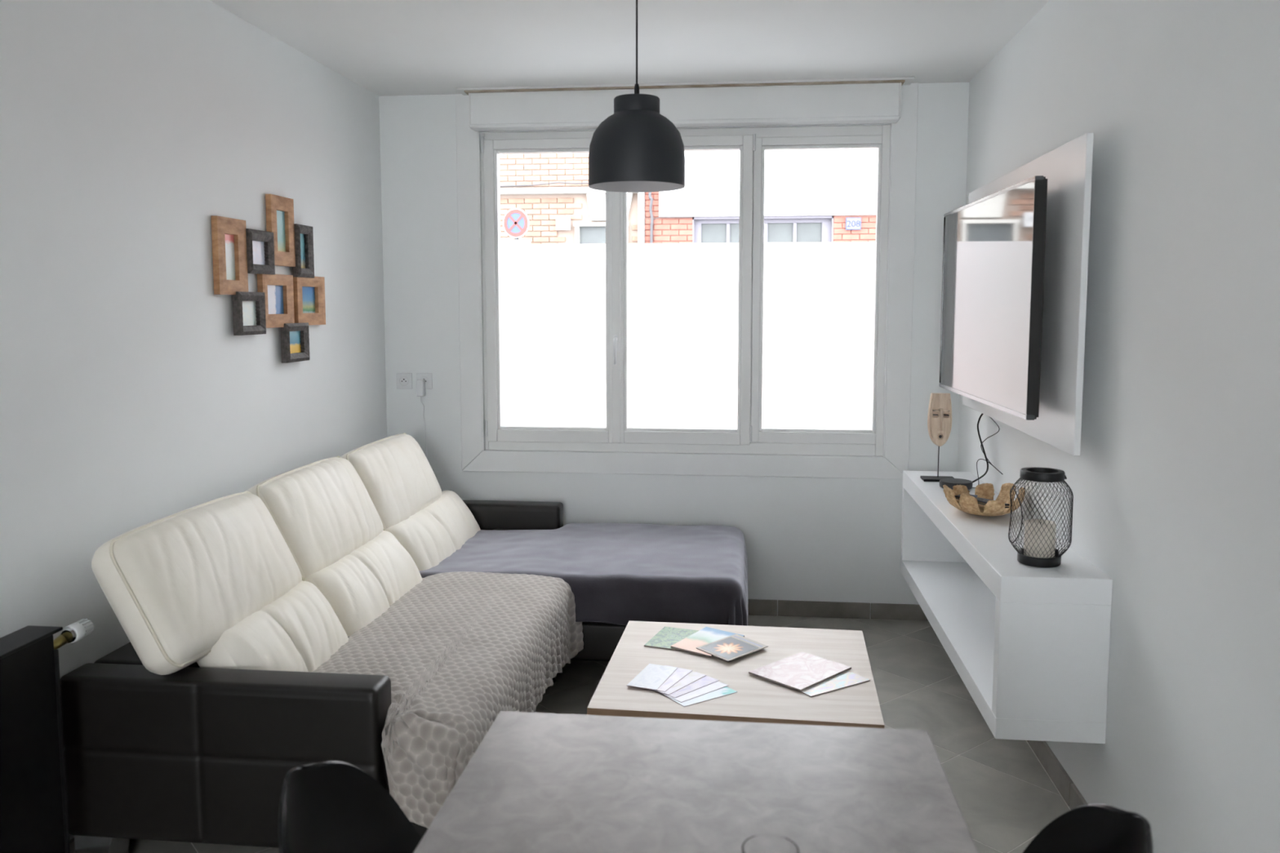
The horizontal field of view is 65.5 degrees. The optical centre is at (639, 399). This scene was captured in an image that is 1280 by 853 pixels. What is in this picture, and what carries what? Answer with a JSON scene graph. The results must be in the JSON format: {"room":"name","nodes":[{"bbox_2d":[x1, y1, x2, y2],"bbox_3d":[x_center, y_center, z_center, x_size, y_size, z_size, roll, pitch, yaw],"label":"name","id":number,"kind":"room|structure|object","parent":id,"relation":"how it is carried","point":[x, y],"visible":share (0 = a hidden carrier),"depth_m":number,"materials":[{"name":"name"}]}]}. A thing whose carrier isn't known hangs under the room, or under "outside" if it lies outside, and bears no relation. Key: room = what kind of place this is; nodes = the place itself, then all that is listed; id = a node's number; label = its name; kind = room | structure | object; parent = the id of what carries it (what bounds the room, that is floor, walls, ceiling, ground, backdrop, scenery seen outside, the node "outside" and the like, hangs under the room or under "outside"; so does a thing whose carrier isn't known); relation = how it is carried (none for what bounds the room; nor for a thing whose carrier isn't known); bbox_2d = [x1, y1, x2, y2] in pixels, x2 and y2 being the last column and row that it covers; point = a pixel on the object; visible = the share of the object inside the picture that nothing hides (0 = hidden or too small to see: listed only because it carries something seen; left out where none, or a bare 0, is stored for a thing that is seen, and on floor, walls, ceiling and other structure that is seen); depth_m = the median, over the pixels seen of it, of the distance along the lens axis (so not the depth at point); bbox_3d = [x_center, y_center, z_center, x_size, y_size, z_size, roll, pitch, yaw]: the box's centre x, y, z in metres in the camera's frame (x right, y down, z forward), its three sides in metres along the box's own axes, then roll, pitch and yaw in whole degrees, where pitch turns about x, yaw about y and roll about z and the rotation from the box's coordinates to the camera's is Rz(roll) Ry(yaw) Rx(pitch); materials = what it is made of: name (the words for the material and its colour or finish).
{"room":"living room","nodes":[
{"label":"living room","id":0,"kind":"room"},
{"bbox_2d":[0,0,386,840],"bbox_3d":[-1.766,0.132,1.213,0.200,2.700,7.500,1,5,6],"label":"wall","id":1,"kind":"structure","parent":0,"point":[130,397],"depth_m":2.97,"materials":[{"name":"paint"}]},
{"bbox_2d":[0,625,70,852],"bbox_3d":[-1.529,0.898,1.969,0.121,0.592,1.015,1,5,6],"label":"radiator","id":2,"kind":"object","parent":1,"relation":"attached to","point":[33,810],"visible":1,"depth_m":2.35,"materials":[{"name":"black metal"}]},
{"bbox_2d":[0,625,62,659],"bbox_3d":[-1.514,0.607,1.940,0.092,0.008,1.015,1,5,6],"label":"grille","id":3,"kind":"object","parent":2,"relation":"attached to","point":[16,643],"depth_m":2.35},
{"bbox_2d":[53,618,93,649],"bbox_3d":[-1.423,0.593,2.479,0.051,0.061,0.135,1,6,13],"label":"radiator valve","id":4,"kind":"object","parent":2,"relation":"attached to","point":[75,632],"visible":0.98,"depth_m":2.48,"materials":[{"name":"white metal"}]},
{"bbox_2d":[69,837,75,852],"bbox_3d":[-1.661,1.339,1.309,0.011,0.076,7.487,1,5,6],"label":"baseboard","id":5,"kind":"structure","parent":1,"relation":"attached to","point":[72,845],"depth_m":2.65,"materials":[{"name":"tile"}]},
{"bbox_2d":[210,215,248,294],"bbox_3d":[-1.405,-0.490,3.411,0.027,0.260,0.192,1,5,6],"label":"picture frame","id":6,"kind":"object","parent":1,"relation":"attached to","point":[228,235],"visible":0.98,"depth_m":3.40,"materials":[{"name":"brown wood"}]},
{"bbox_2d":[224,233,235,279],"bbox_3d":[-1.412,-0.488,3.405,0.005,0.162,0.093,1,5,6],"label":"picture","id":7,"kind":"object","parent":6,"relation":"on","point":[229,238],"depth_m":3.42},
{"bbox_2d":[231,291,266,335],"bbox_3d":[-1.387,-0.306,3.530,0.042,0.151,0.190,1,5,6],"label":"picture frame","id":8,"kind":"object","parent":1,"relation":"attached to","point":[248,308],"visible":1,"depth_m":3.52,"materials":[{"name":"wood"}]},
{"bbox_2d":[242,301,256,325],"bbox_3d":[-1.393,-0.305,3.524,0.005,0.093,0.132,1,5,6],"label":"picture","id":9,"kind":"object","parent":8,"relation":"on","point":[249,308],"depth_m":3.54},
{"bbox_2d":[245,228,275,275],"bbox_3d":[-1.377,-0.532,3.594,0.042,0.155,0.188,1,5,6],"label":"picture frame","id":10,"kind":"object","parent":1,"relation":"attached to","point":[260,244],"visible":1,"depth_m":3.60,"materials":[{"name":"wood"}]},
{"bbox_2d":[252,240,265,265],"bbox_3d":[-1.384,-0.529,3.585,0.005,0.091,0.127,1,5,6],"label":"picture","id":11,"kind":"object","parent":10,"relation":"on","point":[258,246],"depth_m":3.60},
{"bbox_2d":[257,274,294,328],"bbox_3d":[-1.370,-0.372,3.746,0.027,0.199,0.245,1,5,6],"label":"picture frame","id":12,"kind":"object","parent":1,"relation":"attached to","point":[277,289],"visible":0.84,"depth_m":3.75,"materials":[{"name":"brown wood"}]},
{"bbox_2d":[267,284,284,314],"bbox_3d":[-1.377,-0.375,3.736,0.005,0.114,0.159,1,5,6],"label":"picture","id":13,"kind":"object","parent":12,"relation":"on","point":[275,292],"depth_m":3.75},
{"bbox_2d":[265,194,295,266],"bbox_3d":[-1.364,-0.638,3.776,0.027,0.260,0.185,1,5,6],"label":"picture frame","id":14,"kind":"object","parent":1,"relation":"attached to","point":[279,210],"visible":0.92,"depth_m":3.78,"materials":[{"name":"brown wood"}]},
{"bbox_2d":[276,210,285,251],"bbox_3d":[-1.370,-0.639,3.774,0.005,0.160,0.101,1,5,6],"label":"picture","id":15,"kind":"object","parent":14,"relation":"on","point":[281,215],"depth_m":3.79},
{"bbox_2d":[280,322,309,363],"bbox_3d":[-1.348,-0.224,3.888,0.042,0.150,0.197,1,5,6],"label":"picture frame","id":16,"kind":"object","parent":1,"relation":"attached to","point":[295,337],"visible":1,"depth_m":3.88,"materials":[{"name":"wood"}]},
{"bbox_2d":[289,330,301,353],"bbox_3d":[-1.354,-0.224,3.883,0.005,0.092,0.133,1,5,6],"label":"picture","id":17,"kind":"object","parent":16,"relation":"on","point":[295,335],"depth_m":3.90},
{"bbox_2d":[292,223,314,278],"bbox_3d":[-1.338,-0.588,3.946,0.042,0.205,0.146,1,5,6],"label":"picture frame","id":18,"kind":"object","parent":1,"relation":"attached to","point":[304,234],"visible":1,"depth_m":3.95,"materials":[{"name":"wood"}]},
{"bbox_2d":[300,233,305,268],"bbox_3d":[-1.345,-0.588,3.938,0.005,0.142,0.082,1,5,6],"label":"picture","id":19,"kind":"object","parent":18,"relation":"on","point":[302,235],"depth_m":3.96},
{"bbox_2d":[293,276,325,324],"bbox_3d":[-1.339,-0.400,4.028,0.027,0.197,0.254,1,5,6],"label":"picture frame","id":20,"kind":"object","parent":1,"relation":"attached to","point":[309,306],"visible":0.95,"depth_m":4.03,"materials":[{"name":"brown wood"}]},
{"bbox_2d":[302,286,315,313],"bbox_3d":[-1.346,-0.403,4.016,0.005,0.112,0.152,1,5,6],"label":"picture","id":21,"kind":"object","parent":20,"relation":"on","point":[308,292],"depth_m":4.03},
{"bbox_2d":[127,614,1070,852],"bbox_3d":[-0.304,1.500,1.080,3.162,0.200,7.700,1,5,6],"label":"floor","id":22,"kind":"structure","parent":0,"point":[1004,795],"depth_m":3.58,"materials":[{"name":"tile"}]},
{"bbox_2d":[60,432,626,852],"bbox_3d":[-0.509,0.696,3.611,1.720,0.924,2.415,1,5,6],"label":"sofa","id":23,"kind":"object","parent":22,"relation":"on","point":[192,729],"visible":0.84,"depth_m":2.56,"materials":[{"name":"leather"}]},
{"bbox_2d":[91,493,302,675],"bbox_3d":[-1.215,0.493,2.821,0.269,0.361,0.735,1,5,6],"label":"cushion","id":24,"kind":"object","parent":23,"relation":"on","point":[180,586],"depth_m":2.62,"materials":[{"name":"beige leather"}]},
{"bbox_2d":[196,581,348,672],"bbox_3d":[-1.045,0.746,2.908,0.251,0.309,0.568,1,5,6],"label":"lumbar cushion","id":25,"kind":"object","parent":23,"relation":"on","point":[296,628],"depth_m":2.82,"materials":[{"name":"beige leather"}]},
{"bbox_2d":[247,457,383,577],"bbox_3d":[-1.138,0.422,3.538,0.266,0.360,0.705,1,5,6],"label":"cushion","id":26,"kind":"object","parent":23,"relation":"on","point":[323,510],"depth_m":3.39,"materials":[{"name":"beige leather"}]},
{"bbox_2d":[302,530,422,636],"bbox_3d":[-0.975,0.686,3.543,0.251,0.309,0.705,1,5,6],"label":"lumbar cushion","id":27,"kind":"object","parent":23,"relation":"on","point":[360,584],"depth_m":3.39,"materials":[{"name":"beige leather"}]},
{"bbox_2d":[347,636,388,785],"bbox_3d":[-0.762,0.846,3.196,0.760,0.164,1.350,1,5,6],"label":"seat cushion","id":28,"kind":"object","parent":23,"relation":"on","point":[384,778],"depth_m":2.50,"materials":[{"name":"leather"}]},
{"bbox_2d":[340,434,442,529],"bbox_3d":[-1.054,0.358,4.250,0.267,0.360,0.725,1,5,6],"label":"cushion","id":29,"kind":"object","parent":23,"relation":"on","point":[399,480],"depth_m":4.10,"materials":[{"name":"beige leather"}]},
{"bbox_2d":[385,490,480,571],"bbox_3d":[-0.887,0.613,4.311,0.256,0.309,0.837,1,5,6],"label":"lumbar cushion","id":30,"kind":"object","parent":23,"relation":"on","point":[430,532],"depth_m":4.17,"materials":[{"name":"beige leather"}]},
{"bbox_2d":[312,571,583,828],"bbox_3d":[-0.618,0.905,3.148,0.655,0.361,1.431,1,5,6],"label":"throw blanket","id":31,"kind":"object","parent":23,"relation":"on","point":[459,650],"visible":0.78,"depth_m":2.96,"materials":[{"name":"grey fabric"}]},
{"bbox_2d":[419,523,748,626],"bbox_3d":[-0.183,0.839,4.284,1.294,0.433,1.013,1,5,6],"label":"throw blanket","id":32,"kind":"object","parent":23,"relation":"on","point":[620,574],"visible":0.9,"depth_m":3.95,"materials":[{"name":"grey fabric"}]},
{"bbox_2d":[278,760,422,852],"bbox_3d":[-0.289,0.958,1.497,0.474,0.806,0.475,1,5,6],"label":"dining chair","id":33,"kind":"object","parent":22,"relation":"on","point":[328,806],"visible":0.99,"depth_m":1.58,"materials":[{"name":"black plastic"}]},
{"bbox_2d":[413,711,978,852],"bbox_3d":[0.057,1.010,1.217,0.770,0.750,1.242,1,5,6],"label":"dining table","id":34,"kind":"object","parent":22,"relation":"on","point":[535,782],"visible":1,"depth_m":1.54,"materials":[{"name":"grey stone"}]},
{"bbox_2d":[741,834,799,852],"bbox_3d":[0.158,0.588,1.208,0.069,0.090,0.069,1,5,6],"label":"drinking glass","id":35,"kind":"object","parent":34,"relation":"on","point":[761,843],"visible":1,"depth_m":1.23,"materials":[{"name":"clear glass"}]},
{"bbox_2d":[586,620,884,728],"bbox_3d":[0.308,1.016,3.109,0.834,0.382,0.801,1,5,6],"label":"coffee table","id":36,"kind":"object","parent":22,"relation":"on","point":[756,700],"visible":0.52,"depth_m":2.94,"materials":[{"name":"brown wood"}]},
{"bbox_2d":[644,626,698,652],"bbox_3d":[0.120,0.801,3.330,0.152,0.004,0.206,2,6,20],"label":"magazine","id":37,"kind":"object","parent":36,"relation":"on","point":[667,637],"visible":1,"depth_m":3.33,"materials":[{"name":"green paper"}]},
{"bbox_2d":[671,626,744,657],"bbox_3d":[0.226,0.800,3.290,0.154,0.005,0.240,4,6,33],"label":"magazine","id":38,"kind":"object","parent":37,"relation":"on","point":[707,635],"visible":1,"depth_m":3.30,"materials":[{"name":"multicoloured paper"}]},
{"bbox_2d":[696,634,768,662],"bbox_3d":[0.299,0.802,3.222,0.215,0.002,0.151,-5,7,-44],"label":"magazine","id":39,"kind":"object","parent":38,"relation":"on","point":[734,646],"visible":1,"depth_m":3.21,"materials":[{"name":"grey paper"}]},
{"bbox_2d":[700,636,759,659],"bbox_3d":[0.290,0.802,3.214,0.166,0.001,0.133,-5,7,-44],"label":"picture","id":40,"kind":"object","parent":39,"relation":"on","point":[729,647],"depth_m":3.21},
{"bbox_2d":[665,686,737,706],"bbox_3d":[0.176,0.846,2.862,0.190,0.001,0.094,-4,6,-33],"label":"leaflet","id":41,"kind":"object","parent":36,"relation":"on","point":[726,691],"visible":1,"depth_m":2.84,"materials":[{"name":"white paper"}]},
{"bbox_2d":[658,681,728,702],"bbox_3d":[0.157,0.842,2.895,0.190,0.001,0.094,-5,7,-41],"label":"leaflet","id":42,"kind":"object","parent":41,"relation":"on","point":[717,685],"visible":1,"depth_m":2.87,"materials":[{"name":"white paper"}]},
{"bbox_2d":[662,671,719,697],"bbox_3d":[0.135,0.838,2.926,0.190,0.001,0.094,-5,7,-44],"label":"leaflet","id":43,"kind":"object","parent":42,"relation":"on","point":[705,681],"visible":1,"depth_m":2.91,"materials":[{"name":"white paper"}]},
{"bbox_2d":[649,671,706,694],"bbox_3d":[0.104,0.834,2.949,0.094,0.001,0.190,4,7,38],"label":"leaflet","id":44,"kind":"object","parent":43,"relation":"on","point":[692,677],"visible":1,"depth_m":2.94,"materials":[{"name":"white paper"}]},
{"bbox_2d":[656,665,692,692],"bbox_3d":[0.074,0.831,2.971,0.094,0.001,0.190,3,6,28],"label":"leaflet","id":45,"kind":"object","parent":44,"relation":"on","point":[679,673],"visible":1,"depth_m":2.96,"materials":[{"name":"white paper"}]},
{"bbox_2d":[626,663,677,689],"bbox_3d":[0.039,0.829,2.981,0.094,0.001,0.190,2,6,21],"label":"leaflet","id":46,"kind":"object","parent":45,"relation":"on","point":[652,677],"visible":1,"depth_m":2.97,"materials":[{"name":"white paper"}]},
{"bbox_2d":[748,651,851,691],"bbox_3d":[0.490,0.825,3.030,0.259,0.006,0.195,-5,7,-43],"label":"book","id":47,"kind":"object","parent":36,"relation":"on","point":[802,671],"visible":1,"depth_m":3.01,"materials":[{"name":"white paper"}]},
{"bbox_2d":[800,670,870,697],"bbox_3d":[0.558,0.838,2.945,0.234,0.003,0.107,-3,6,-32],"label":"magazine","id":48,"kind":"object","parent":36,"relation":"on","point":[847,678],"visible":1,"depth_m":2.93,"materials":[{"name":"white paper"}]},
{"bbox_2d":[1022,803,1153,852],"bbox_3d":[0.450,0.967,1.406,0.474,0.806,0.475,1,5,6],"label":"dining chair","id":49,"kind":"object","parent":22,"relation":"on","point":[1091,828],"visible":1,"depth_m":1.44,"materials":[{"name":"black plastic"}]},
{"bbox_2d":[209,0,1049,96],"bbox_3d":[-0.304,-1.188,0.826,3.162,0.200,7.700,1,5,6],"label":"ceiling","id":50,"kind":"structure","parent":0,"point":[386,47],"depth_m":3.74,"materials":[{"name":"paint"}]},
{"bbox_2d":[588,0,684,192],"bbox_3d":[-0.008,-0.905,2.588,0.254,0.694,0.254,1,5,6],"label":"pendant lamp","id":51,"kind":"object","parent":50,"relation":"hanging from","point":[636,148],"visible":1,"depth_m":2.52,"materials":[{"name":"black plastic"}]},
{"bbox_2d":[378,82,968,615],"bbox_3d":[0.130,-0.416,4.883,3.362,3.500,0.280,1,5,6],"label":"wall","id":52,"kind":"structure","parent":0,"point":[806,539],"depth_m":4.79,"materials":[{"name":"paint"}]},
{"bbox_2d":[395,373,412,389],"bbox_3d":[-1.163,-0.091,4.908,0.080,0.080,0.013,1,5,6],"label":"wall socket","id":53,"kind":"object","parent":52,"relation":"attached to","point":[404,380],"visible":1,"depth_m":4.91,"materials":[{"name":"white plastic"}]},
{"bbox_2d":[416,378,426,457],"bbox_3d":[-1.073,0.167,4.896,0.034,0.535,0.045,1,5,6],"label":"charger","id":54,"kind":"object","parent":52,"relation":"attached to","point":[420,384],"visible":0.91,"depth_m":4.86,"materials":[{"name":"white plastic"}]},
{"bbox_2d":[416,373,432,389],"bbox_3d":[-1.062,-0.091,4.897,0.080,0.080,0.013,1,5,6],"label":"wall socket","id":55,"kind":"object","parent":52,"relation":"attached to","point":[428,377],"visible":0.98,"depth_m":4.89,"materials":[{"name":"white plastic"}]},
{"bbox_2d":[468,82,901,131],"bbox_3d":[0.186,-1.346,4.587,1.978,0.162,0.096,1,5,6],"label":"box","id":56,"kind":"object","parent":52,"relation":"attached to","point":[860,103],"visible":1,"depth_m":4.54,"materials":[{"name":"white paint"}]},
{"bbox_2d":[455,76,915,95],"bbox_3d":[0.186,-1.437,4.567,2.080,0.008,0.129,1,5,6],"label":"trim","id":57,"kind":"structure","parent":52,"relation":"attached to","point":[908,80],"depth_m":4.50,"materials":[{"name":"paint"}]},
{"bbox_2d":[480,124,890,456],"bbox_3d":[0.192,-0.506,4.744,1.935,1.537,0.156,1,5,6],"label":"window","id":58,"kind":"structure","parent":52,"relation":"in","point":[749,345],"depth_m":4.78,"materials":[{"name":"white glass"}]},
{"bbox_2d":[455,82,918,479],"bbox_3d":[0.205,-0.553,4.840,2.155,1.819,0.262,1,5,6],"label":"trim","id":59,"kind":"structure","parent":52,"relation":"attached to","point":[904,133],"depth_m":4.76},
{"bbox_2d":[747,599,928,621],"bbox_3d":[0.119,1.002,4.871,2.751,0.076,0.011,1,5,6],"label":"baseboard","id":60,"kind":"structure","parent":52,"relation":"attached to","point":[755,606],"depth_m":4.78,"materials":[{"name":"tile"}]},
{"bbox_2d":[957,0,1279,852],"bbox_3d":[1.179,0.162,0.891,0.200,2.700,7.500,1,5,6],"label":"wall","id":61,"kind":"structure","parent":0,"point":[1174,482],"depth_m":2.31,"materials":[{"name":"paint"}]},
{"bbox_2d":[900,471,1112,743],"bbox_3d":[1.219,0.627,3.569,0.290,0.459,1.744,1,5,6],"label":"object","id":62,"kind":"object","parent":61,"relation":"attached to","point":[1029,646],"visible":0.93,"depth_m":2.74,"materials":[{"name":"white paint"}]},
{"bbox_2d":[920,392,954,481],"bbox_3d":[1.254,0.156,4.167,0.133,0.366,0.090,1,5,6],"label":"mask","id":63,"kind":"object","parent":62,"relation":"on","point":[940,409],"visible":0.99,"depth_m":4.15,"materials":[{"name":"beige wood"}]},
{"bbox_2d":[939,478,973,489],"bbox_3d":[1.270,0.341,4.000,0.128,0.030,0.128,1,5,6],"label":"media box","id":64,"kind":"object","parent":62,"relation":"on","point":[950,482],"visible":0.7,"depth_m":3.97,"materials":[{"name":"black plastic"}]},
{"bbox_2d":[942,482,1025,515],"bbox_3d":[1.212,0.352,3.512,0.274,0.096,0.315,1,5,6],"label":"wooden bowl","id":65,"kind":"object","parent":62,"relation":"on","point":[966,503],"visible":0.94,"depth_m":3.47,"materials":[{"name":"brown wood"}]},
{"bbox_2d":[955,494,992,500],"bbox_3d":[1.207,0.360,3.585,0.142,0.013,0.042,8,9,44],"label":"remote control","id":66,"kind":"object","parent":65,"relation":"in","point":[957,496],"visible":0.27,"depth_m":3.61,"materials":[{"name":"plastic"}]},
{"bbox_2d":[976,497,1009,508],"bbox_3d":[1.224,0.362,3.482,0.048,0.024,0.172,-1,6,-14],"label":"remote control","id":67,"kind":"object","parent":65,"relation":"in","point":[983,501],"visible":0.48,"depth_m":3.49,"materials":[{"name":"plastic"}]},
{"bbox_2d":[1008,466,1073,567],"bbox_3d":[1.139,0.333,2.829,0.165,0.266,0.166,1,5,6],"label":"candle lantern","id":68,"kind":"object","parent":62,"relation":"on","point":[1037,474],"visible":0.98,"depth_m":2.79,"materials":[{"name":"black metal"}]},
{"bbox_2d":[1023,519,1056,558],"bbox_3d":[1.139,0.403,2.835,0.083,0.112,0.083,1,5,6],"label":"candle","id":69,"kind":"object","parent":68,"relation":"in","point":[1038,533],"visible":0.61,"depth_m":2.80,"materials":[{"name":"beige wax"}]},
{"bbox_2d":[962,132,1093,456],"bbox_3d":[1.320,-0.349,3.434,0.079,0.878,1.460,1,5,6],"label":"wall panel","id":70,"kind":"object","parent":61,"relation":"attached to","point":[1067,168],"visible":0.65,"depth_m":2.87,"materials":[{"name":"white paint"}]},
{"bbox_2d":[938,175,1047,420],"bbox_3d":[1.225,-0.346,3.466,0.116,0.702,1.205,1,5,6],"label":"television","id":71,"kind":"object","parent":70,"relation":"attached to","point":[993,245],"visible":1,"depth_m":3.24,"materials":[{"name":"black plastic"}]},
{"bbox_2d":[972,413,988,483],"bbox_3d":[1.340,0.114,3.929,0.067,0.481,0.266,1,5,9],"label":"cable","id":72,"kind":"object","parent":71,"relation":"hanging from","point":[981,415],"visible":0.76,"depth_m":3.98,"materials":[{"name":"black plastic"}]},
{"bbox_2d":[972,417,1002,488],"bbox_3d":[1.337,0.122,3.876,0.074,0.483,0.312,0,5,4],"label":"cable","id":73,"kind":"object","parent":71,"relation":"hanging from","point":[988,461],"visible":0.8,"depth_m":3.91,"materials":[{"name":"black plastic"}]},
{"bbox_2d":[1026,740,1087,809],"bbox_3d":[1.073,1.367,1.010,0.012,0.076,7.487,1,5,6],"label":"baseboard","id":74,"kind":"structure","parent":61,"relation":"attached to","point":[1073,798],"depth_m":3.09,"materials":[{"name":"tile"}]},
{"bbox_3d":[0.406,0.760,11.027,30.000,0.100,11.720,1,5,6],"label":"street","id":75,"kind":"object","parent":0,"visible":0},
{"bbox_2d":[499,152,644,244],"bbox_3d":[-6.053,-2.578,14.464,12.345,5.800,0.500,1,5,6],"label":"brick house","id":76,"kind":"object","parent":75,"relation":"on","point":[553,191],"visible":0.11,"depth_m":13.78,"materials":[{"name":"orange brick"}]},
{"bbox_2d":[644,148,877,243],"bbox_3d":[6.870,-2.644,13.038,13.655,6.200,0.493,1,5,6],"label":"house","id":77,"kind":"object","parent":75,"relation":"on","point":[811,195],"visible":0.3,"depth_m":13.40,"materials":[{"name":"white brick"}]},
{"label":"outside","id":78,"kind":"structure","parent":0,"visible":0},
{"bbox_3d":[0.630,0.453,13.055,30.000,0.130,1.600,1,5,6],"label":"pavement","id":79,"kind":"object","parent":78,"visible":0},
{"bbox_2d":[501,208,530,244],"bbox_3d":[-1.626,-1.073,13.183,0.395,2.884,0.076,1,5,6],"label":"road sign","id":80,"kind":"object","parent":79,"relation":"on","point":[516,223],"visible":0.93,"depth_m":13.04,"materials":[{"name":"red metal"}]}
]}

